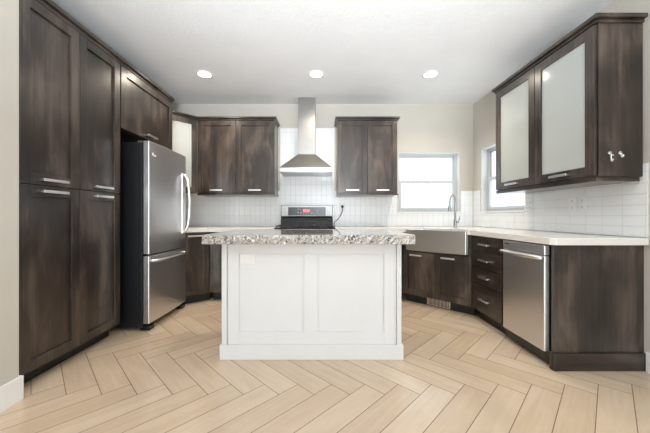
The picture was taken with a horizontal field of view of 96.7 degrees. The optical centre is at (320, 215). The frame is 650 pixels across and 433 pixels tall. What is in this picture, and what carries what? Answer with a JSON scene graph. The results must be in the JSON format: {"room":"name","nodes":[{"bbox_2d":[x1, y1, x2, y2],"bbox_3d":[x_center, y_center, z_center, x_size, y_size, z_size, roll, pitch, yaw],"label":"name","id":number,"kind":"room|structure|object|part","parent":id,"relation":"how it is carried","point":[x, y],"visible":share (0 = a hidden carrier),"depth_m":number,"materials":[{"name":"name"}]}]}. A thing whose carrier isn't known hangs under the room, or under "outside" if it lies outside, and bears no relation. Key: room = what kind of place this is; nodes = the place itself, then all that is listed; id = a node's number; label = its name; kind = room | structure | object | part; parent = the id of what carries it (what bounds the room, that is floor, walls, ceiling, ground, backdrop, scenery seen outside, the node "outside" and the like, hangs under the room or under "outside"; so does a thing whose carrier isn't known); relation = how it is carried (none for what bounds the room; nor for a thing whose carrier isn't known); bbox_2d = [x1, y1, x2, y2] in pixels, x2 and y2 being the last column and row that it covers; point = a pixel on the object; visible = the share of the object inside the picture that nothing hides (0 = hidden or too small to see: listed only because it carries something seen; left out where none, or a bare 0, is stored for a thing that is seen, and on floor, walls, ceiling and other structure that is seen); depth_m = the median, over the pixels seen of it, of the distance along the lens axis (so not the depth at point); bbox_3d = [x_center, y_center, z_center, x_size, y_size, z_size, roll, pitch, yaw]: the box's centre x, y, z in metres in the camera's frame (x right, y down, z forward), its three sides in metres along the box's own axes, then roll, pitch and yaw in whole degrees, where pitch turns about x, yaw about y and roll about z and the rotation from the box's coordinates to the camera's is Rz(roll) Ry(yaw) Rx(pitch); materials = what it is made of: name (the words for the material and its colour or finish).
{"room":"kitchen","nodes":[
{"label":"kitchen","id":0,"kind":"room"},
{"bbox_2d":[0,0,18,385],"bbox_3d":[-2.156,-0.287,0.125,0.808,2.715,8.250,0,0,0],"label":"wall","id":1,"kind":"structure","parent":0,"point":[9,9],"depth_m":1.62,"materials":[{"name":"paint"}]},
{"bbox_2d":[0,375,23,412],"bbox_3d":[-2.079,1.000,-1.155,0.683,0.140,5.690,0,0,0],"label":"baseboard","id":2,"kind":"structure","parent":1,"relation":"attached to","point":[12,392],"depth_m":1.62,"materials":[{"name":"white paint"}]},
{"bbox_2d":[120,58,174,149],"bbox_3d":[-2.082,-1.103,3.034,0.656,0.625,0.905,0,0,0],"label":"upper cabinet","id":3,"kind":"object","parent":1,"relation":"attached to","point":[145,107],"visible":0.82,"depth_m":2.94,"materials":[{"name":"brown wood"}]},
{"bbox_3d":[-2.087,-1.387,3.034,0.645,0.055,0.905,0,0,0],"label":"crown molding","id":4,"kind":"part","parent":3,"relation":"part of","materials":[{"name":"brown wood"}]},
{"bbox_2d":[172,110,197,194],"bbox_3d":[-2.033,-0.820,3.853,0.758,1.035,0.765,0,0,0],"label":"upper cabinet","id":5,"kind":"object","parent":1,"relation":"attached to","point":[184,126],"visible":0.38,"depth_m":3.82,"materials":[{"name":"brown wood"}]},
{"bbox_3d":[-1.874,-0.802,3.701,0.005,0.849,0.430,0,0,44],"label":"glass panel","id":6,"kind":"part","parent":5,"relation":"part of","materials":[{"name":"white glass"}]},
{"bbox_3d":[-1.874,-1.316,3.701,0.064,0.042,0.582,0,0,44],"label":"crown molding","id":7,"kind":"part","parent":5,"relation":"part of","materials":[{"name":"brown wood"}]},
{"bbox_2d":[172,104,472,288],"bbox_3d":[-0.090,-0.287,4.320,4.940,2.715,0.140,0,0,0],"label":"wall","id":8,"kind":"structure","parent":0,"point":[421,128],"depth_m":4.25,"materials":[{"name":"paint"}]},
{"bbox_2d":[197,116,279,196],"bbox_3d":[-1.151,-0.810,4.053,1.102,1.053,0.368,0,0,0],"label":"upper cabinet","id":9,"kind":"object","parent":8,"relation":"attached to","point":[238,155],"visible":1,"depth_m":3.92,"materials":[{"name":"brown wood"}]},
{"bbox_3d":[-1.411,-0.802,3.913,0.515,0.977,0.021,0,0,0],"label":"door","id":10,"kind":"part","parent":9,"relation":"part of","materials":[{"name":"brown wood"}]},
{"bbox_3d":[-1.145,-0.293,4.068,1.054,0.018,0.338,0,0,0],"label":"light rail","id":11,"kind":"part","parent":9,"relation":"part of","materials":[{"name":"brown wood"}]},
{"bbox_3d":[-1.151,-1.316,4.057,1.102,0.042,0.360,0,0,0],"label":"crown molding","id":12,"kind":"part","parent":9,"relation":"part of","materials":[{"name":"brown wood"}]},
{"bbox_3d":[-0.891,-0.802,3.913,0.515,0.977,0.021,0,0,0],"label":"door","id":13,"kind":"part","parent":9,"relation":"part of","materials":[{"name":"brown wood"}]},
{"bbox_2d":[279,97,332,175],"bbox_3d":[-0.198,-1.109,4.012,0.700,1.067,0.450,0,0,0],"label":"range hood","id":14,"kind":"object","parent":8,"relation":"attached to","point":[306,163],"visible":1,"depth_m":4.00,"materials":[{"name":"silver metal"}]},
{"bbox_2d":[186,128,472,225],"bbox_3d":[-0.090,-0.571,4.245,4.640,1.439,0.010,0,0,0],"label":"backsplash","id":15,"kind":"structure","parent":8,"relation":"attached to","point":[294,190],"depth_m":4.24,"materials":[{"name":"white tile"}]},
{"bbox_2d":[340,204,344,212],"bbox_3d":[0.312,-0.110,4.235,0.074,0.118,0.009,0,0,0],"label":"wall outlet","id":16,"kind":"object","parent":8,"relation":"attached to","point":[340,204],"visible":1,"depth_m":4.23,"materials":[{"name":"white plastic"}]},
{"bbox_2d":[334,116,399,196],"bbox_3d":[0.628,-0.810,4.053,0.872,1.053,0.368,0,0,0],"label":"upper cabinet","id":17,"kind":"object","parent":8,"relation":"attached to","point":[366,146],"visible":1,"depth_m":3.90,"materials":[{"name":"brown wood"}]},
{"bbox_3d":[0.426,-0.802,3.913,0.400,0.977,0.021,0,0,0],"label":"door","id":18,"kind":"part","parent":17,"relation":"part of","materials":[{"name":"brown wood"}]},
{"bbox_3d":[0.634,-0.293,4.068,0.824,0.018,0.338,0,0,0],"label":"light rail","id":19,"kind":"part","parent":17,"relation":"part of","materials":[{"name":"brown wood"}]},
{"bbox_3d":[0.628,-1.316,4.057,0.872,0.042,0.360,0,0,0],"label":"crown molding","id":20,"kind":"part","parent":17,"relation":"part of","materials":[{"name":"brown wood"}]},
{"bbox_3d":[0.830,-0.802,3.913,0.400,0.977,0.021,0,0,0],"label":"door","id":21,"kind":"part","parent":17,"relation":"part of","materials":[{"name":"brown wood"}]},
{"bbox_2d":[386,205,394,212],"bbox_3d":[1.020,-0.105,4.235,0.125,0.118,0.009,0,0,0],"label":"wall outlet","id":22,"kind":"object","parent":8,"relation":"attached to","point":[389,208],"visible":1,"depth_m":4.23,"materials":[{"name":"white plastic"}]},
{"bbox_2d":[397,153,460,212],"bbox_3d":[1.585,-0.486,4.308,0.930,0.887,0.155,0,0,0],"label":"window","id":23,"kind":"structure","parent":8,"relation":"in","point":[454,182],"depth_m":4.32,"materials":[{"name":"white plastic"}]},
{"bbox_3d":[1.585,-0.693,4.369,0.830,0.405,0.023,0,0,0],"label":"sash","id":24,"kind":"part","parent":23,"relation":"part of","materials":[{"name":"white plastic"}]},
{"bbox_3d":[1.585,-0.311,4.333,0.830,0.442,0.044,0,0,0],"label":"sash","id":25,"kind":"part","parent":23,"relation":"part of","materials":[{"name":"white plastic"}]},
{"bbox_3d":[1.585,-0.052,4.282,0.930,0.018,0.105,0,0,0],"label":"sill","id":26,"kind":"part","parent":23,"relation":"part of","materials":[{"name":"white paint"}]},
{"bbox_2d":[0,289,649,432],"bbox_3d":[-0.090,1.121,0.150,4.760,0.101,8.300,0,0,0],"label":"floor","id":27,"kind":"structure","parent":0,"point":[457,372],"depth_m":1.78,"materials":[{"name":"brown wood"}]},
{"bbox_2d":[19,0,122,382],"bbox_3d":[-2.082,-0.172,2.142,0.656,2.485,0.872,0,0,0],"label":"pantry cabinet","id":28,"kind":"object","parent":27,"relation":"on","point":[69,78],"visible":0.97,"depth_m":2.03,"materials":[{"name":"brown wood"}]},
{"bbox_3d":[-1.798,-0.776,1.926,0.021,1.157,0.432,0,0,0],"label":"door","id":29,"kind":"part","parent":28,"relation":"part of","materials":[{"name":"brown wood"}]},
{"bbox_3d":[-1.798,0.383,1.926,0.021,1.150,0.432,0,0,0],"label":"door","id":30,"kind":"part","parent":28,"relation":"part of","materials":[{"name":"brown wood"}]},
{"bbox_3d":[-1.771,-0.232,1.926,0.034,0.018,0.185,0,0,0],"label":"handle","id":31,"kind":"part","parent":28,"relation":"part of","materials":[{"name":"metal"}]},
{"bbox_3d":[-1.771,-0.158,1.926,0.034,0.018,0.185,0,0,0],"label":"handle","id":32,"kind":"part","parent":28,"relation":"part of","materials":[{"name":"metal"}]},
{"bbox_3d":[-2.087,-1.387,2.142,0.645,0.055,0.872,0,0,0],"label":"crown molding","id":33,"kind":"part","parent":28,"relation":"part of","materials":[{"name":"brown wood"}]},
{"bbox_3d":[-1.798,-0.776,2.360,0.021,1.157,0.428,0,0,0],"label":"door","id":34,"kind":"part","parent":28,"relation":"part of","materials":[{"name":"brown wood"}]},
{"bbox_3d":[-1.798,0.383,2.360,0.021,1.150,0.428,0,0,0],"label":"door","id":35,"kind":"part","parent":28,"relation":"part of","materials":[{"name":"brown wood"}]},
{"bbox_3d":[-1.771,-0.232,2.360,0.034,0.018,0.185,0,0,0],"label":"handle","id":36,"kind":"part","parent":28,"relation":"part of","materials":[{"name":"metal"}]},
{"bbox_3d":[-1.771,-0.158,2.360,0.034,0.018,0.185,0,0,0],"label":"handle","id":37,"kind":"part","parent":28,"relation":"part of","materials":[{"name":"metal"}]},
{"bbox_2d":[113,140,190,330],"bbox_3d":[-1.907,0.181,3.045,0.815,1.776,0.730,0,0,0],"label":"refrigerator","id":38,"kind":"object","parent":27,"relation":"on","point":[153,178],"visible":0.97,"depth_m":2.72,"materials":[{"name":"silver metal"}]},
{"bbox_3d":[-1.617,-0.171,3.045,0.067,1.058,0.730,0,0,0],"label":"door","id":39,"kind":"part","parent":38,"relation":"part of","materials":[{"name":"silver metal"}]},
{"bbox_3d":[-1.617,0.687,3.045,0.067,0.630,0.730,0,0,0],"label":"freezer drawer","id":40,"kind":"part","parent":38,"relation":"part of","materials":[{"name":"silver metal"}]},
{"bbox_3d":[-1.553,0.420,3.045,0.093,0.027,0.685,0,0,0],"label":"handle","id":41,"kind":"part","parent":38,"relation":"part of","materials":[{"name":"metal"}]},
{"bbox_3d":[-1.548,-0.145,3.328,0.098,0.690,0.036,0,0,0],"label":"handle","id":42,"kind":"part","parent":38,"relation":"part of","materials":[{"name":"metal"}]},
{"bbox_2d":[181,232,209,303],"bbox_3d":[-1.907,0.636,3.826,1.011,0.868,0.827,0,0,0],"label":"base cabinet","id":43,"kind":"object","parent":27,"relation":"on","point":[198,254],"visible":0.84,"depth_m":3.54,"materials":[{"name":"brown wood"}]},
{"bbox_2d":[186,226,275,232],"bbox_3d":[-1.499,0.175,3.828,1.818,0.049,0.816,0,0,0],"label":"countertop","id":44,"kind":"structure","parent":43,"relation":"on","point":[190,228],"depth_m":3.60,"materials":[{"name":"stone"}]},
{"bbox_2d":[210,232,221,299],"bbox_3d":[-0.996,0.636,3.907,0.812,0.868,0.662,0,0,0],"label":"base cabinet","id":45,"kind":"object","parent":27,"relation":"on","point":[215,249],"visible":0.02,"depth_m":3.63,"materials":[{"name":"brown wood"}]},
{"bbox_3d":[-1.101,0.660,3.620,0.333,0.596,0.021,0,0,0],"label":"door","id":46,"kind":"part","parent":45,"relation":"part of","materials":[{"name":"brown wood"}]},
{"bbox_2d":[275,205,334,229],"bbox_3d":[-0.204,0.446,3.878,0.747,1.208,0.700,0,0,0],"label":"gas range","id":47,"kind":"object","parent":27,"relation":"on","point":[287,223],"visible":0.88,"depth_m":4.14,"materials":[{"name":"silver metal"}]},
{"bbox_2d":[275,226,334,228],"bbox_3d":[-0.204,0.156,3.870,0.747,0.016,0.560,0,0,0],"label":"cooktop","id":48,"kind":"object","parent":47,"relation":"in","point":[277,227],"depth_m":3.60,"materials":[{"name":"black ceramic"}]},
{"bbox_2d":[220,244,402,359],"bbox_3d":[-0.070,0.635,2.480,1.367,0.867,0.670,0,0,0],"label":"kitchen island","id":49,"kind":"object","parent":27,"relation":"on","point":[280,301],"visible":0.85,"depth_m":2.16,"materials":[{"name":"white paint"}]},
{"bbox_3d":[-0.723,0.635,2.189,0.038,0.867,0.067,0,0,0],"label":"corner post","id":50,"kind":"part","parent":49,"relation":"part of","materials":[{"name":"white paint"}]},
{"bbox_2d":[240,254,255,263],"bbox_3d":[-0.550,0.322,2.173,0.118,0.072,0.006,0,0,0],"label":"outlet plate","id":51,"kind":"object","parent":49,"relation":"attached to","point":[244,258],"depth_m":2.17,"materials":[{"name":"white plastic"}]},
{"bbox_2d":[202,230,414,243],"bbox_3d":[-0.088,0.168,2.455,1.521,0.066,0.810,0,0,0],"label":"island countertop","id":52,"kind":"structure","parent":49,"relation":"on","point":[232,236],"depth_m":2.05,"materials":[{"name":"stone"}]},
{"bbox_3d":[-0.070,1.014,2.474,1.367,0.111,0.658,0,0,0],"label":"baseboard","id":53,"kind":"part","parent":49,"relation":"part of","materials":[{"name":"white paint"}]},
{"bbox_3d":[0.583,0.635,2.189,0.035,0.867,0.067,0,0,0],"label":"corner post","id":54,"kind":"part","parent":49,"relation":"part of","materials":[{"name":"white paint"}]},
{"bbox_2d":[403,232,474,314],"bbox_3d":[1.756,0.636,3.737,0.871,0.868,1.281,0,0,45],"label":"base cabinet","id":55,"kind":"object","parent":27,"relation":"on","point":[442,280],"visible":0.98,"depth_m":3.30,"materials":[{"name":"brown wood"}]},
{"bbox_3d":[1.171,0.698,3.480,0.021,0.520,0.395,0,0,-45],"label":"door","id":56,"kind":"part","parent":55,"relation":"part of","materials":[{"name":"brown wood"}]},
{"bbox_2d":[427,298,450,308],"bbox_3d":[1.375,1.015,3.378,0.017,0.086,0.270,0,0,-45],"label":"vent grille","id":57,"kind":"object","parent":55,"relation":"attached to","point":[433,302],"depth_m":3.37,"materials":[{"name":"silver metal"}]},
{"bbox_3d":[1.453,0.698,3.198,0.021,0.520,0.395,0,0,-45],"label":"door","id":58,"kind":"part","parent":55,"relation":"part of","materials":[{"name":"brown wood"}]},
{"bbox_2d":[472,235,506,333],"bbox_3d":[1.893,0.636,2.798,0.674,0.868,0.520,0,0,0],"label":"base cabinet","id":59,"kind":"object","parent":27,"relation":"on","point":[487,260],"visible":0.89,"depth_m":2.75,"materials":[{"name":"brown wood"}]},
{"bbox_3d":[1.599,0.436,2.798,0.019,0.156,0.508,0,0,0],"label":"drawer","id":60,"kind":"part","parent":59,"relation":"part of","materials":[{"name":"brown wood"}]},
{"bbox_3d":[1.599,0.601,2.798,0.019,0.162,0.508,0,0,0],"label":"drawer","id":61,"kind":"part","parent":59,"relation":"part of","materials":[{"name":"brown wood"}]},
{"bbox_3d":[1.599,0.822,2.798,0.019,0.267,0.508,0,0,0],"label":"drawer","id":62,"kind":"part","parent":59,"relation":"part of","materials":[{"name":"brown wood"}]},
{"bbox_3d":[1.599,0.281,2.798,0.019,0.141,0.508,0,0,0],"label":"drawer","id":63,"kind":"part","parent":59,"relation":"part of","materials":[{"name":"brown wood"}]},
{"bbox_2d":[499,240,550,362],"bbox_3d":[1.865,0.638,2.283,0.690,0.861,0.504,0,0,0],"label":"dishwasher","id":64,"kind":"object","parent":27,"relation":"on","point":[526,265],"visible":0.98,"depth_m":2.20,"materials":[{"name":"silver metal"}]},
{"bbox_3d":[1.547,0.298,2.270,0.054,0.027,0.470,0,0,0],"label":"handle","id":65,"kind":"part","parent":64,"relation":"part of","materials":[{"name":"metal"}]},
{"bbox_3d":[1.593,0.243,2.270,0.038,0.070,0.466,0,0,0],"label":"control panel","id":66,"kind":"part","parent":64,"relation":"part of","materials":[{"name":"silver metal"}]},
{"bbox_2d":[549,245,645,370],"bbox_3d":[1.922,0.635,2.008,0.640,0.867,0.044,0,0,0],"label":"end panel","id":67,"kind":"object","parent":27,"relation":"on","point":[597,291],"visible":0.97,"depth_m":2.00,"materials":[{"name":"brown wood"}]},
{"bbox_3d":[1.922,1.008,2.008,0.640,0.123,0.044,0,0,0],"label":"trim","id":68,"kind":"part","parent":67,"relation":"part of","materials":[{"name":"brown wood"}]},
{"bbox_2d":[52,0,613,103],"bbox_3d":[-0.090,-1.705,0.125,4.940,0.120,8.530,0,0,0],"label":"ceiling","id":69,"kind":"structure","parent":0,"point":[255,51],"depth_m":2.71,"materials":[{"name":"paint"}]},
{"bbox_2d":[196,70,212,78],"bbox_3d":[-1.350,-1.639,3.350,0.190,0.009,0.190,0,0,0],"label":"recessed light","id":70,"kind":"object","parent":69,"relation":"in","point":[201,73],"visible":1,"depth_m":3.35,"materials":[{"name":"white paint"}]},
{"bbox_2d":[308,70,323,78],"bbox_3d":[-0.055,-1.639,3.350,0.190,0.009,0.190,0,0,0],"label":"recessed light","id":71,"kind":"object","parent":69,"relation":"in","point":[316,74],"visible":1,"depth_m":3.34,"materials":[{"name":"white paint"}]},
{"bbox_2d":[422,70,438,78],"bbox_3d":[1.270,-1.639,3.350,0.190,0.009,0.190,0,0,0],"label":"recessed light","id":72,"kind":"object","parent":69,"relation":"in","point":[432,73],"visible":1,"depth_m":3.35,"materials":[{"name":"white paint"}]},
{"bbox_2d":[473,0,649,352],"bbox_3d":[2.310,-0.287,0.125,0.140,2.715,8.250,0,0,0],"label":"wall","id":73,"kind":"structure","parent":0,"point":[484,109],"depth_m":2.05,"materials":[{"name":"paint"}]},
{"bbox_2d":[479,144,524,212],"bbox_3d":[2.297,-0.486,3.605,0.155,0.887,0.900,0,0,0],"label":"window","id":74,"kind":"structure","parent":73,"relation":"in","point":[487,177],"depth_m":4.00,"materials":[{"name":"white plastic"}]},
{"bbox_3d":[2.358,-0.693,3.605,0.023,0.405,0.800,0,0,0],"label":"sash","id":75,"kind":"part","parent":74,"relation":"part of","materials":[{"name":"white plastic"}]},
{"bbox_3d":[2.272,-0.052,3.605,0.105,0.018,0.900,0,0,0],"label":"sill","id":76,"kind":"part","parent":74,"relation":"part of","materials":[{"name":"white paint"}]},
{"bbox_3d":[2.323,-0.311,3.605,0.044,0.442,0.800,0,0,0],"label":"sash","id":77,"kind":"part","parent":74,"relation":"part of","materials":[{"name":"white plastic"}]},
{"bbox_2d":[525,199,532,210],"bbox_3d":[2.225,-0.115,3.100,0.009,0.122,0.118,0,0,0],"label":"wall outlet","id":78,"kind":"object","parent":73,"relation":"attached to","point":[528,203],"visible":1,"depth_m":3.08,"materials":[{"name":"white plastic"}]},
{"bbox_2d":[473,163,648,237],"bbox_3d":[2.235,-0.106,3.107,0.010,0.511,2.263,0,0,0],"label":"backsplash","id":79,"kind":"structure","parent":73,"relation":"attached to","point":[620,209],"depth_m":2.42,"materials":[{"name":"white tile"}]},
{"bbox_2d":[492,13,647,193],"bbox_3d":[2.047,-0.813,2.570,0.361,1.144,1.210,0,0,0],"label":"upper cabinet","id":80,"kind":"object","parent":73,"relation":"attached to","point":[571,117],"visible":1,"depth_m":2.14,"materials":[{"name":"brown wood"}]},
{"bbox_3d":[1.913,-0.806,2.862,0.005,0.914,0.432,0,0,0],"label":"glass panel","id":81,"kind":"part","parent":80,"relation":"part of","materials":[{"name":"white glass"}]},
{"bbox_3d":[1.911,-0.806,2.862,0.021,1.050,0.568,0,0,0],"label":"door","id":82,"kind":"part","parent":80,"relation":"part of","materials":[{"name":"brown wood"}]},
{"bbox_3d":[1.933,-0.805,2.585,0.019,1.060,1.130,0,0,0],"label":"frame","id":83,"kind":"part","parent":80,"relation":"part of","materials":[{"name":"brown wood"}]},
{"bbox_3d":[1.884,-0.317,2.292,0.034,0.018,0.170,0,0,0],"label":"handle","id":84,"kind":"part","parent":80,"relation":"part of","materials":[{"name":"metal"}]},
{"bbox_3d":[1.913,-0.806,2.292,0.005,0.914,0.424,0,0,0],"label":"glass panel","id":85,"kind":"part","parent":80,"relation":"part of","materials":[{"name":"white glass"}]},
{"bbox_3d":[1.911,-0.806,2.292,0.021,1.050,0.560,0,0,0],"label":"door","id":86,"kind":"part","parent":80,"relation":"part of","materials":[{"name":"brown wood"}]},
{"bbox_3d":[2.058,-0.258,2.573,0.317,0.034,1.162,0,0,0],"label":"light rail","id":87,"kind":"part","parent":80,"relation":"part of","materials":[{"name":"brown wood"}]},
{"bbox_3d":[2.050,-1.360,2.570,0.355,0.050,1.210,0,0,0],"label":"crown molding","id":88,"kind":"part","parent":80,"relation":"part of","materials":[{"name":"brown wood"}]},
{"bbox_3d":[2.076,-0.805,2.010,0.304,1.060,0.020,0,0,0],"label":"panel","id":89,"kind":"part","parent":80,"relation":"part of","materials":[{"name":"brown wood"}]},
{"bbox_2d":[569,197,576,210],"bbox_3d":[2.225,-0.102,2.556,0.009,0.120,0.074,0,0,0],"label":"wall outlet","id":90,"kind":"object","parent":73,"relation":"attached to","point":[572,201],"visible":1,"depth_m":2.54,"materials":[{"name":"white plastic"}]},
{"bbox_2d":[578,197,586,210],"bbox_3d":[2.225,-0.102,2.462,0.009,0.120,0.074,0,0,0],"label":"wall outlet","id":91,"kind":"object","parent":73,"relation":"attached to","point":[582,201],"visible":1,"depth_m":2.45,"materials":[{"name":"white plastic"}]},
{"bbox_2d":[646,352,649,373],"bbox_3d":[2.232,1.000,-1.009,0.015,0.140,5.982,0,0,0],"label":"baseboard","id":92,"kind":"structure","parent":73,"relation":"attached to","point":[647,353],"depth_m":1.97,"materials":[{"name":"white paint"}]},
{"bbox_3d":[0.596,0.636,3.907,0.828,0.868,0.662,0,0,0],"label":"base cabinet","id":93,"kind":"object","parent":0,"visible":0},
{"bbox_2d":[334,226,648,244],"bbox_3d":[1.206,0.175,3.099,2.047,0.049,2.273,0,0,0],"label":"countertop","id":94,"kind":"structure","parent":93,"relation":"on","point":[532,236],"depth_m":2.34,"materials":[{"name":"stone"}]},
{"bbox_2d":[406,228,472,254],"bbox_3d":[1.455,0.288,3.482,0.702,0.260,0.479,0,0,45],"label":"farmhouse sink","id":95,"kind":"object","parent":94,"relation":"in","point":[436,240],"visible":0.8,"depth_m":3.27,"materials":[{"name":"silver metal"}]},
{"bbox_2d":[448,194,460,227],"bbox_3d":[1.678,-0.063,3.642,0.096,0.428,0.238,0,0,45],"label":"faucet","id":96,"kind":"object","parent":94,"relation":"on","point":[451,195],"visible":1,"depth_m":3.70,"materials":[{"name":"silver metal"}]}
]}

